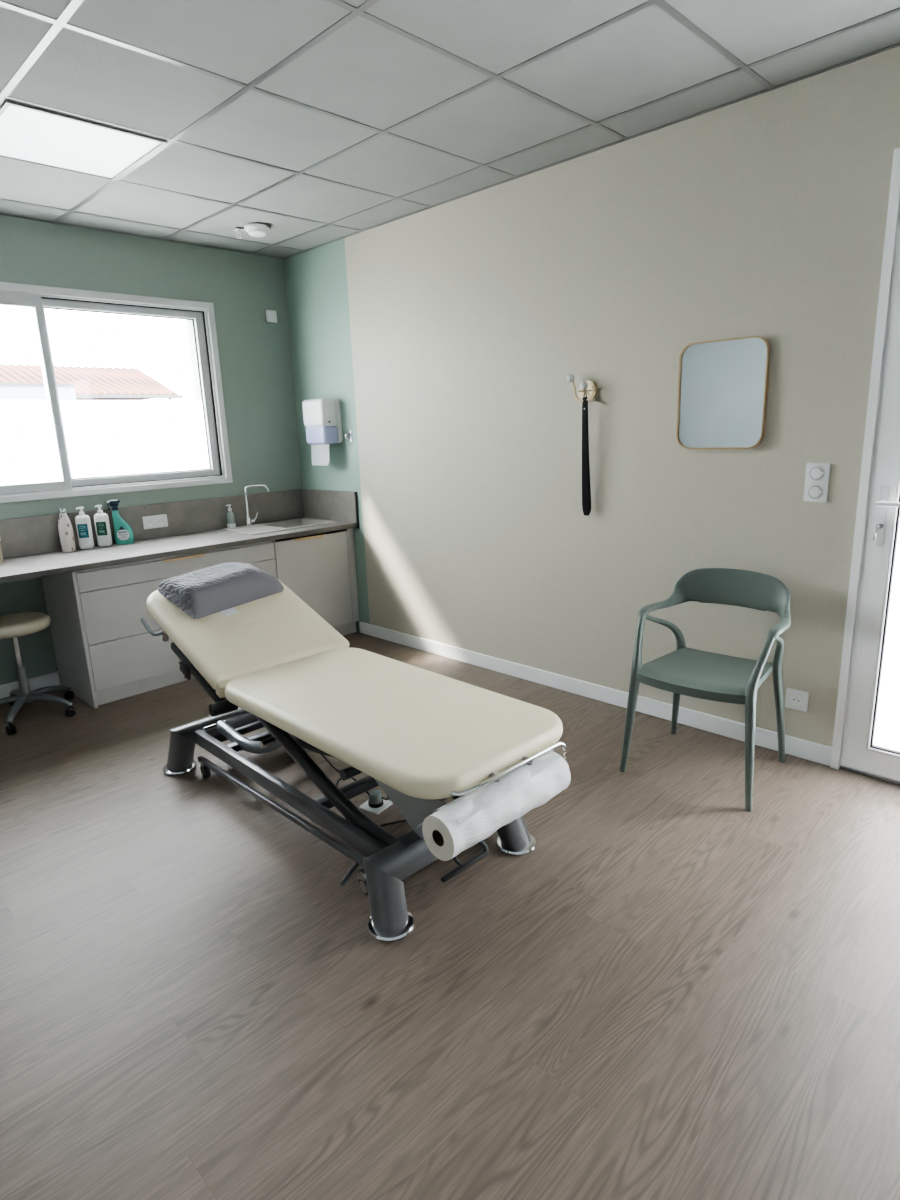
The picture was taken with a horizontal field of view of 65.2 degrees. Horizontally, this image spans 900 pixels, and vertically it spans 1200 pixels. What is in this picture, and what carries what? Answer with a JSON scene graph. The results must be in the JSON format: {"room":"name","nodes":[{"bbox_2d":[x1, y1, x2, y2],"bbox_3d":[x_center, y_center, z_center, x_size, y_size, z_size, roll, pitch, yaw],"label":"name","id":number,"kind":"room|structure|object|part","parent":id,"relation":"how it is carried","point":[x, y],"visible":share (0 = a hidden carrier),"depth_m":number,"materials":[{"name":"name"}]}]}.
{"room":"examination room","nodes":[
{"label":"examination room","id":0,"kind":"room"},
{"bbox_2d":[0,215,302,684],"bbox_3d":[-2.735,-0.765,3.734,0.300,2.716,4.950,12,19,44],"label":"wall","id":1,"kind":"structure","parent":0,"point":[255,355],"depth_m":4.47,"materials":[{"name":"green paint"}]},
{"bbox_2d":[0,671,59,698],"bbox_3d":[-3.210,0.709,3.327,0.012,0.085,2.550,12,19,44],"label":"baseboard","id":2,"kind":"structure","parent":1,"relation":"attached to","point":[50,679],"depth_m":4.09,"materials":[{"name":"white paint"}]},
{"bbox_2d":[0,282,232,502],"bbox_3d":[-2.265,-1.156,3.974,0.122,1.139,2.072,12,19,44],"label":"window","id":3,"kind":"structure","parent":1,"relation":"in","point":[52,447],"depth_m":4.21,"materials":[{"name":"white metal"}]},
{"bbox_3d":[-2.567,-0.815,3.688,0.001,0.450,0.927,12,19,44],"label":"frosted pane","id":4,"kind":"part","parent":3,"relation":"part of","materials":[{"name":"white glass"}]},
{"bbox_3d":[-2.575,-1.056,3.628,0.032,1.043,1.007,12,19,44],"label":"sash","id":5,"kind":"part","parent":3,"relation":"part of","materials":[{"name":"white plastic"}]},
{"bbox_3d":[-1.925,-1.249,4.303,0.046,1.035,0.985,12,19,44],"label":"sash","id":6,"kind":"part","parent":3,"relation":"part of","materials":[{"name":"white plastic"}]},
{"bbox_3d":[-1.923,-1.009,4.368,0.001,0.447,0.877,12,19,44],"label":"frosted pane","id":7,"kind":"part","parent":3,"relation":"part of","materials":[{"name":"white glass"}]},
{"bbox_2d":[0,489,303,558],"bbox_3d":[-2.613,-0.293,3.730,0.014,0.212,4.329,12,19,44],"label":"backsplash","id":8,"kind":"structure","parent":1,"relation":"attached to","point":[24,536],"depth_m":4.51,"materials":[{"name":"concrete"}]},
{"bbox_2d":[142,514,167,528],"bbox_3d":[-1.860,-0.494,4.443,0.016,0.080,0.155,12,19,44],"label":"wall socket","id":9,"kind":"object","parent":8,"relation":"attached to","point":[155,521],"visible":1,"depth_m":4.44,"materials":[{"name":"white plastic"}]},
{"bbox_2d":[146,519,153,525],"bbox_3d":[-1.883,-0.487,4.417,0.003,0.045,0.045,12,19,44],"label":"socket","id":10,"kind":"object","parent":9,"relation":"attached to","point":[149,522],"depth_m":4.42,"materials":[{"name":"plastic"}]},
{"bbox_2d":[158,518,164,524],"bbox_3d":[-1.833,-0.501,4.466,0.003,0.045,0.045,12,19,44],"label":"socket","id":11,"kind":"object","parent":9,"relation":"attached to","point":[161,521],"depth_m":4.47,"materials":[{"name":"plastic"}]},
{"bbox_2d":[266,310,276,322],"bbox_3d":[-1.222,-1.942,4.819,0.013,0.080,0.080,12,19,44],"label":"wall switch","id":12,"kind":"object","parent":1,"relation":"attached to","point":[271,316],"visible":1,"depth_m":4.81,"materials":[{"name":"white plastic"}]},
{"bbox_2d":[0,631,899,1199],"bbox_3d":[-0.341,1.077,1.798,6.900,0.100,4.950,12,19,44],"label":"floor","id":13,"kind":"structure","parent":0,"point":[681,991],"depth_m":1.85,"materials":[{"name":"brown wood"}]},
{"bbox_2d":[0,612,75,734],"bbox_3d":[-2.262,0.352,3.690,0.489,0.535,0.509,12,19,44],"label":"stool","id":14,"kind":"object","parent":13,"relation":"on","point":[13,626],"visible":1,"depth_m":3.65,"materials":[{"name":"beige plastic"}]},
{"bbox_3d":[-2.355,0.549,3.656,0.231,0.070,0.044,-10,16,-28],"label":"leg","id":15,"kind":"part","parent":14,"relation":"part of","materials":[{"name":"silver metal"}]},
{"bbox_3d":[-2.334,0.510,3.812,0.232,0.070,0.045,12,19,44],"label":"leg","id":16,"kind":"part","parent":14,"relation":"part of","materials":[{"name":"silver metal"}]},
{"bbox_3d":[-2.211,0.560,3.591,0.044,0.070,0.231,-5,14,-11],"label":"leg","id":17,"kind":"part","parent":14,"relation":"part of","materials":[{"name":"silver metal"}]},
{"bbox_3d":[-2.252,0.128,3.620,0.350,0.067,0.350,12,19,44],"label":"seat","id":18,"kind":"part","parent":14,"relation":"part of","materials":[{"name":"beige leather"}]},
{"bbox_3d":[-2.103,0.528,3.703,0.231,0.070,0.044,0,14,7],"label":"leg","id":19,"kind":"part","parent":14,"relation":"part of","materials":[{"name":"silver metal"}]},
{"bbox_3d":[-2.181,0.498,3.838,0.044,0.070,0.231,4,15,25],"label":"leg","id":20,"kind":"part","parent":14,"relation":"part of","materials":[{"name":"silver metal"}]},
{"bbox_2d":[41,541,276,708],"bbox_3d":[-1.711,0.064,4.306,0.581,0.759,1.188,12,19,44],"label":"drawer unit","id":21,"kind":"object","parent":13,"relation":"on","point":[104,651],"visible":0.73,"depth_m":3.88,"materials":[{"name":"grey laminate"}]},
{"bbox_3d":[-2.127,0.177,3.910,0.568,0.759,0.018,12,19,44],"label":"panel","id":22,"kind":"part","parent":21,"relation":"part of","materials":[{"name":"grey laminate"}]},
{"bbox_3d":[-1.509,0.257,4.166,0.019,0.260,1.166,12,19,44],"label":"drawer","id":23,"kind":"part","parent":21,"relation":"part of","materials":[{"name":"grey laminate"}]},
{"bbox_3d":[-1.526,-0.201,4.053,0.019,0.100,1.166,12,19,44],"label":"drawer","id":24,"kind":"part","parent":21,"relation":"part of","materials":[{"name":"grey laminate"}]},
{"bbox_3d":[-1.518,-0.010,4.100,0.019,0.284,1.166,12,19,44],"label":"drawer","id":25,"kind":"part","parent":21,"relation":"part of","materials":[{"name":"grey laminate"}]},
{"bbox_3d":[-1.523,-0.241,4.027,0.017,0.015,0.240,12,19,44],"label":"handle","id":26,"kind":"part","parent":21,"relation":"part of","materials":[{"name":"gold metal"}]},
{"bbox_2d":[0,517,355,582],"bbox_3d":[-2.389,-0.134,3.558,0.614,0.030,4.348,12,19,44],"label":"countertop","id":27,"kind":"structure","parent":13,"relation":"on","point":[58,562],"depth_m":3.99,"materials":[{"name":"laminate"}]},
{"bbox_2d":[0,539,3,563],"bbox_3d":[-2.469,-0.263,3.707,0.118,0.155,0.168,12,19,44],"label":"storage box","id":28,"kind":"object","parent":27,"relation":"on","point":[1,555],"visible":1,"depth_m":3.73,"materials":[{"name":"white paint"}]},
{"bbox_2d":[58,508,75,551],"bbox_3d":[-2.203,-0.402,4.032,0.073,0.249,0.073,12,19,44],"label":"water bottle","id":29,"kind":"object","parent":27,"relation":"on","point":[65,529],"visible":1,"depth_m":4.01,"materials":[{"name":"white plastic"}]},
{"bbox_2d":[75,507,93,548],"bbox_3d":[-2.128,-0.418,4.090,0.078,0.246,0.053,-5,14,-12],"label":"pump bottle","id":30,"kind":"object","parent":27,"relation":"on","point":[83,523],"visible":1,"depth_m":4.07,"materials":[{"name":"white plastic"}]},
{"bbox_2d":[94,505,111,546],"bbox_3d":[-2.057,-0.439,4.164,0.078,0.246,0.053,-5,14,-12],"label":"pump bottle","id":31,"kind":"object","parent":27,"relation":"on","point":[101,520],"visible":1,"depth_m":4.15,"materials":[{"name":"white plastic"}]},
{"bbox_2d":[107,499,133,544],"bbox_3d":[-1.986,-0.472,4.244,0.122,0.268,0.066,-5,14,-12],"label":"spray bottle","id":32,"kind":"object","parent":27,"relation":"on","point":[123,533],"visible":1,"depth_m":4.23,"materials":[{"name":"teal plastic"}]},
{"bbox_2d":[226,504,235,527],"bbox_3d":[-1.484,-0.564,4.757,0.058,0.164,0.058,-6,14,-14],"label":"soap bottle","id":33,"kind":"object","parent":27,"relation":"on","point":[230,515],"visible":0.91,"depth_m":4.74,"materials":[{"name":"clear plastic"}]},
{"bbox_2d":[244,484,268,525],"bbox_3d":[-1.332,-0.658,4.843,0.188,0.277,0.050,-12,17,-36],"label":"faucet","id":34,"kind":"object","parent":27,"relation":"on","point":[249,520],"visible":1,"depth_m":4.81,"materials":[{"name":"silver metal"}]},
{"bbox_2d":[220,518,338,541],"bbox_3d":[-1.151,-0.427,4.816,0.425,0.176,0.665,12,19,44],"label":"sink","id":35,"kind":"object","parent":27,"relation":"in","point":[256,529],"visible":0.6,"depth_m":4.77,"materials":[{"name":"silver metal"}]},
{"bbox_2d":[268,520,326,541],"bbox_3d":[-1.068,-0.443,4.884,0.321,0.167,0.336,12,19,44],"label":"basin","id":36,"kind":"object","parent":35,"relation":"in","point":[288,524],"depth_m":4.97,"materials":[{"name":"silver metal"}]},
{"bbox_2d":[272,528,359,635],"bbox_3d":[-1.065,-0.113,4.922,0.563,0.759,0.628,12,19,44],"label":"base cabinet","id":37,"kind":"object","parent":13,"relation":"on","point":[320,570],"visible":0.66,"depth_m":4.75,"materials":[{"name":"grey laminate"}]},
{"bbox_3d":[-0.924,-0.407,4.609,0.017,0.015,0.223,12,19,44],"label":"handle","id":38,"kind":"part","parent":37,"relation":"part of","materials":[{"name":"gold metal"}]},
{"bbox_3d":[-0.688,-0.175,4.934,0.033,0.671,0.058,12,19,44],"label":"filler panel","id":39,"kind":"part","parent":37,"relation":"part of","materials":[{"name":"grey laminate"}]},
{"bbox_2d":[141,579,566,941],"bbox_3d":[-0.442,0.423,2.612,0.698,0.784,1.857,-15,19,-42],"label":"table","id":40,"kind":"object","parent":13,"relation":"on","point":[424,737],"visible":0.82,"depth_m":2.34,"materials":[{"name":"beige leather"}]},
{"bbox_3d":[-1.216,0.112,2.890,0.140,0.062,0.064,0,14,10],"label":"handle","id":41,"kind":"part","parent":40,"relation":"part of","materials":[{"name":"silver metal"}]},
{"bbox_3d":[-1.166,0.146,2.884,0.026,0.047,0.038,-15,19,-42],"label":"clamp knob","id":42,"kind":"part","parent":40,"relation":"part of","materials":[{"name":"black plastic"}]},
{"bbox_3d":[-1.168,0.633,3.045,0.141,0.197,0.107,4,15,23],"label":"leg","id":43,"kind":"part","parent":40,"relation":"part of","materials":[{"name":"grey metal"}]},
{"bbox_3d":[-0.769,0.231,2.908,0.598,0.180,0.407,-15,19,-42],"label":"headrest frame","id":44,"kind":"part","parent":40,"relation":"part of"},
{"bbox_2d":[158,562,283,618],"bbox_3d":[-0.970,-0.059,3.064,0.290,0.177,0.491,8,17,36],"label":"pillow","id":45,"kind":"object","parent":40,"relation":"on","point":[222,587],"visible":1,"depth_m":2.94,"materials":[{"name":"grey fabric"}]},
{"bbox_3d":[-0.811,0.547,2.853,0.042,0.164,0.536,-15,19,-42],"label":"link arm","id":46,"kind":"part","parent":40,"relation":"part of","materials":[{"name":"silver metal"}]},
{"bbox_3d":[-0.646,0.747,2.569,0.020,0.064,1.220,-15,19,-42],"label":"castor rail","id":47,"kind":"part","parent":40,"relation":"part of","materials":[{"name":"grey metal"}]},
{"bbox_3d":[-0.638,0.681,2.576,0.034,0.060,1.330,-15,19,-42],"label":"rail","id":48,"kind":"part","parent":40,"relation":"part of","materials":[{"name":"grey metal"}]},
{"bbox_3d":[-0.449,0.574,2.397,0.038,0.301,0.839,-15,19,-42],"label":"lifting arm","id":49,"kind":"part","parent":40,"relation":"part of"},
{"bbox_2d":[316,748,405,826],"bbox_3d":[-0.358,0.614,2.591,0.445,0.422,0.172,0,14,8],"label":"power cable","id":50,"kind":"object","parent":40,"relation":"hanging from","point":[324,757],"visible":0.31,"depth_m":2.65,"materials":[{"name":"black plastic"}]},
{"bbox_3d":[-0.184,0.843,2.050,0.107,0.197,0.141,-7,15,-21],"label":"leg","id":51,"kind":"part","parent":40,"relation":"part of","materials":[{"name":"grey metal"}]},
{"bbox_3d":[-0.235,0.352,2.370,0.615,0.076,1.183,-15,19,-42],"label":"mattress","id":52,"kind":"part","parent":40,"relation":"part of","materials":[{"name":"beige leather"}]},
{"bbox_3d":[-0.134,0.573,1.993,0.012,0.140,0.370,-15,19,-42],"label":"gusset plate","id":53,"kind":"part","parent":40,"relation":"part of","materials":[{"name":"grey metal"}]},
{"bbox_3d":[0.036,0.811,2.242,0.211,0.082,0.060,-15,19,-42],"label":"foot lever","id":54,"kind":"part","parent":40,"relation":"part of","materials":[{"name":"grey metal"}]},
{"bbox_2d":[422,751,570,860],"bbox_3d":[0.140,0.544,1.901,0.473,0.126,0.123,-15,19,-42],"label":"paper roll","id":55,"kind":"object","parent":40,"relation":"hanging from","point":[469,819],"visible":0.89,"depth_m":1.82,"materials":[{"name":"white paper"}]},
{"bbox_3d":[0.207,0.739,2.414,0.141,0.197,0.107,4,15,23],"label":"leg","id":56,"kind":"part","parent":40,"relation":"part of","materials":[{"name":"grey metal"}]},
{"bbox_2d":[359,799,392,814],"bbox_3d":[-0.285,0.792,2.717,0.096,0.008,0.096,7,16,32],"label":"block","id":57,"kind":"object","parent":13,"relation":"on","point":[365,806],"visible":0.57,"depth_m":2.69,"materials":[{"name":"white plastic"}]},
{"bbox_2d":[368,790,383,807],"bbox_3d":[-0.286,0.764,2.710,0.058,0.050,0.058,12,19,44],"label":"plug","id":58,"kind":"object","parent":57,"relation":"on","point":[375,800],"visible":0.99,"depth_m":2.69,"materials":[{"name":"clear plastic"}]},
{"bbox_2d":[619,568,790,811],"bbox_3d":[1.044,0.308,2.829,0.554,0.800,0.496,10,18,40],"label":"armchair","id":59,"kind":"object","parent":13,"relation":"on","point":[686,671],"visible":1,"depth_m":2.83,"materials":[{"name":"green plastic"}]},
{"bbox_3d":[0.764,0.383,2.879,0.062,0.652,0.162,10,18,40],"label":"leg","id":60,"kind":"part","parent":59,"relation":"part of","materials":[{"name":"green plastic"}]},
{"bbox_3d":[0.846,0.037,2.935,0.046,0.038,0.224,11,19,42],"label":"armrest","id":61,"kind":"part","parent":59,"relation":"part of","materials":[{"name":"green plastic"}]},
{"bbox_3d":[0.932,0.341,3.050,0.066,0.639,0.331,11,19,42],"label":"leg","id":62,"kind":"part","parent":59,"relation":"part of","materials":[{"name":"green plastic"}]},
{"bbox_3d":[1.027,0.288,2.805,0.444,0.052,0.447,10,18,40],"label":"seat","id":63,"kind":"part","parent":59,"relation":"part of","materials":[{"name":"green plastic"}]},
{"bbox_3d":[1.143,-0.032,2.878,0.511,0.170,0.132,10,18,40],"label":"backrest","id":64,"kind":"part","parent":59,"relation":"part of","materials":[{"name":"green plastic"}]},
{"bbox_3d":[1.120,0.444,2.580,0.062,0.652,0.162,10,18,40],"label":"leg","id":65,"kind":"part","parent":59,"relation":"part of","materials":[{"name":"green plastic"}]},
{"bbox_3d":[1.268,0.398,2.768,0.066,0.639,0.331,9,18,37],"label":"leg","id":66,"kind":"part","parent":59,"relation":"part of","materials":[{"name":"green plastic"}]},
{"bbox_3d":[1.230,0.103,2.613,0.046,0.038,0.224,9,18,37],"label":"armrest","id":67,"kind":"part","parent":59,"relation":"part of","materials":[{"name":"green plastic"}]},
{"bbox_2d":[0,0,899,258],"bbox_3d":[-0.435,-1.478,1.165,6.300,0.042,4.350,12,19,44],"label":"ceiling","id":68,"kind":"structure","parent":0,"point":[318,123],"depth_m":2.44,"materials":[{"name":"tile"}]},
{"bbox_2d":[0,100,167,180],"bbox_3d":[-1.538,-1.825,2.828,0.572,0.010,0.572,12,19,44],"label":"ceiling light panel","id":69,"kind":"object","parent":68,"relation":"attached to","point":[28,134],"visible":1,"depth_m":2.81,"materials":[{"name":"plastic"}]},
{"bbox_2d":[234,228,243,238],"bbox_3d":[-1.218,-2.118,4.069,0.052,0.050,0.052,12,19,44],"label":"ceiling sensor","id":70,"kind":"object","parent":68,"relation":"attached to","point":[239,235],"visible":1,"depth_m":4.06,"materials":[{"name":"white plastic"}]},
{"bbox_2d":[244,223,270,236],"bbox_3d":[-1.105,-2.116,4.041,0.148,0.048,0.148,12,19,44],"label":"smoke detector","id":71,"kind":"object","parent":68,"relation":"attached to","point":[253,229],"visible":1,"depth_m":4.00,"materials":[{"name":"white plastic"}]},
{"bbox_2d":[284,46,899,746],"bbox_3d":[1.350,-0.721,2.946,6.600,2.716,0.300,12,19,44],"label":"wall","id":72,"kind":"structure","parent":0,"point":[448,337],"depth_m":3.27,"materials":[{"name":"beige paint"}]},
{"bbox_2d":[302,399,342,444],"bbox_3d":[-0.868,-1.205,4.760,0.250,0.295,0.150,12,19,44],"label":"dispenser","id":73,"kind":"object","parent":72,"relation":"attached to","point":[322,417],"visible":1,"depth_m":4.69,"materials":[{"name":"white plastic"}]},
{"bbox_2d":[311,444,328,465],"bbox_3d":[-0.883,-0.990,4.788,0.206,0.145,0.029,12,19,44],"label":"paper towel","id":74,"kind":"object","parent":73,"relation":"hanging from","point":[319,453],"visible":0.86,"depth_m":4.78,"materials":[{"name":"white paper"}]},
{"bbox_3d":[-0.826,-1.219,4.800,0.250,0.290,0.030,12,19,44],"label":"plate","id":75,"kind":"part","parent":73,"relation":"part of","materials":[{"name":"white plastic"}]},
{"bbox_2d":[302,489,358,528],"bbox_3d":[-0.858,-0.656,5.004,0.644,0.248,0.016,12,19,44],"label":"backsplash","id":76,"kind":"structure","parent":72,"relation":"attached to","point":[333,505],"depth_m":4.97,"materials":[{"name":"concrete"}]},
{"bbox_2d":[345,429,351,442],"bbox_3d":[-0.680,-1.090,4.678,0.022,0.085,0.042,12,19,44],"label":"wall hook","id":77,"kind":"object","parent":72,"relation":"attached to","point":[349,433],"visible":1,"depth_m":4.68,"materials":[{"name":"silver metal"}]},
{"bbox_2d":[567,374,596,401],"bbox_3d":[0.624,-1.006,3.334,0.144,0.132,0.078,12,19,44],"label":"coat hook","id":78,"kind":"object","parent":72,"relation":"attached to","point":[588,386],"visible":1,"depth_m":3.33,"materials":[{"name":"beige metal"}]},
{"bbox_3d":[0.573,-1.056,3.349,0.037,0.037,0.037,12,19,44],"label":"knob","id":79,"kind":"part","parent":78,"relation":"part of","materials":[{"name":"white ceramic"}]},
{"bbox_3d":[0.634,-0.991,3.333,0.122,0.103,0.042,12,19,44],"label":"hook arm","id":80,"kind":"part","parent":78,"relation":"part of","materials":[{"name":"white metal"}]},
{"bbox_3d":[0.628,-1.005,3.300,0.037,0.037,0.037,12,19,44],"label":"knob","id":81,"kind":"part","parent":78,"relation":"part of","materials":[{"name":"white ceramic"}]},
{"bbox_2d":[582,392,590,515],"bbox_3d":[0.656,-0.697,3.385,0.054,0.584,0.022,12,19,44],"label":"shoehorn","id":82,"kind":"object","parent":78,"relation":"hanging from","point":[586,489],"visible":1,"depth_m":3.39,"materials":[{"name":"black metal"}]},
{"bbox_2d":[359,622,831,765],"bbox_3d":[0.464,0.419,3.955,3.120,0.083,0.012,12,19,44],"label":"baseboard","id":83,"kind":"structure","parent":72,"relation":"attached to","point":[805,749],"depth_m":3.60,"materials":[{"name":"white paint"}]},
{"bbox_2d":[676,336,770,448],"bbox_3d":[1.119,-0.847,2.908,0.372,0.435,0.024,12,19,44],"label":"wall mirror","id":84,"kind":"object","parent":72,"relation":"attached to","point":[723,384],"visible":1,"depth_m":2.90,"materials":[{"name":"gold"}]},
{"bbox_2d":[785,688,808,711],"bbox_3d":[1.448,0.419,2.940,0.088,0.088,0.016,12,19,44],"label":"wall socket","id":85,"kind":"object","parent":72,"relation":"attached to","point":[795,699],"visible":1,"depth_m":2.94,"materials":[{"name":"white plastic"}]},
{"bbox_2d":[803,463,830,502],"bbox_3d":[1.417,-0.454,2.721,0.086,0.150,0.018,12,19,44],"label":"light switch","id":86,"kind":"object","parent":72,"relation":"attached to","point":[817,475],"visible":1,"depth_m":2.72,"materials":[{"name":"white plastic"}]},
{"bbox_2d":[808,485,822,498],"bbox_3d":[1.416,-0.418,2.728,0.054,0.054,0.006,12,19,44],"label":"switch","id":87,"kind":"object","parent":86,"relation":"attached to","point":[814,491],"depth_m":2.72,"materials":[{"name":"white paint"}]},
{"bbox_2d":[830,148,899,784],"bbox_3d":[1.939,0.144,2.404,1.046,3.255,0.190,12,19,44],"label":"door","id":88,"kind":"structure","parent":72,"relation":"in","point":[866,738],"depth_m":2.64,"materials":[{"name":"white plastic"}]},
{"bbox_3d":[1.980,0.740,2.581,1.020,0.012,0.124,12,19,44],"label":"sill","id":89,"kind":"part","parent":88,"relation":"part of","materials":[{"name":"metal"}]},
{"bbox_3d":[1.585,-0.306,2.581,0.030,0.225,0.007,12,19,44],"label":"handle","id":90,"kind":"part","parent":88,"relation":"part of","materials":[{"name":"white plastic"}]},
{"bbox_3d":[1.892,-0.315,2.297,0.722,1.934,0.001,12,19,44],"label":"frosted pane","id":91,"kind":"part","parent":88,"relation":"part of","materials":[{"name":"white glass"}]},
{"bbox_3d":[1.602,-0.341,2.510,0.138,0.020,0.051,12,19,44],"label":"lever","id":92,"kind":"part","parent":88,"relation":"part of","materials":[{"name":"white plastic"}]},
{"label":"outside","id":93,"kind":"structure","parent":0,"visible":0},
{"bbox_3d":[-18.940,-4.992,29.690,59.690,0.100,70.000,12,19,44],"label":"ground","id":94,"kind":"structure","parent":93,"visible":0},
{"bbox_2d":[0,364,182,399],"bbox_3d":[-13.822,-3.646,15.975,6.750,3.515,13.920,12,19,44],"label":"house","id":95,"kind":"structure","parent":94,"relation":"on","point":[17,382],"depth_m":17.75,"materials":[{"name":"ceramic"}]}
]}

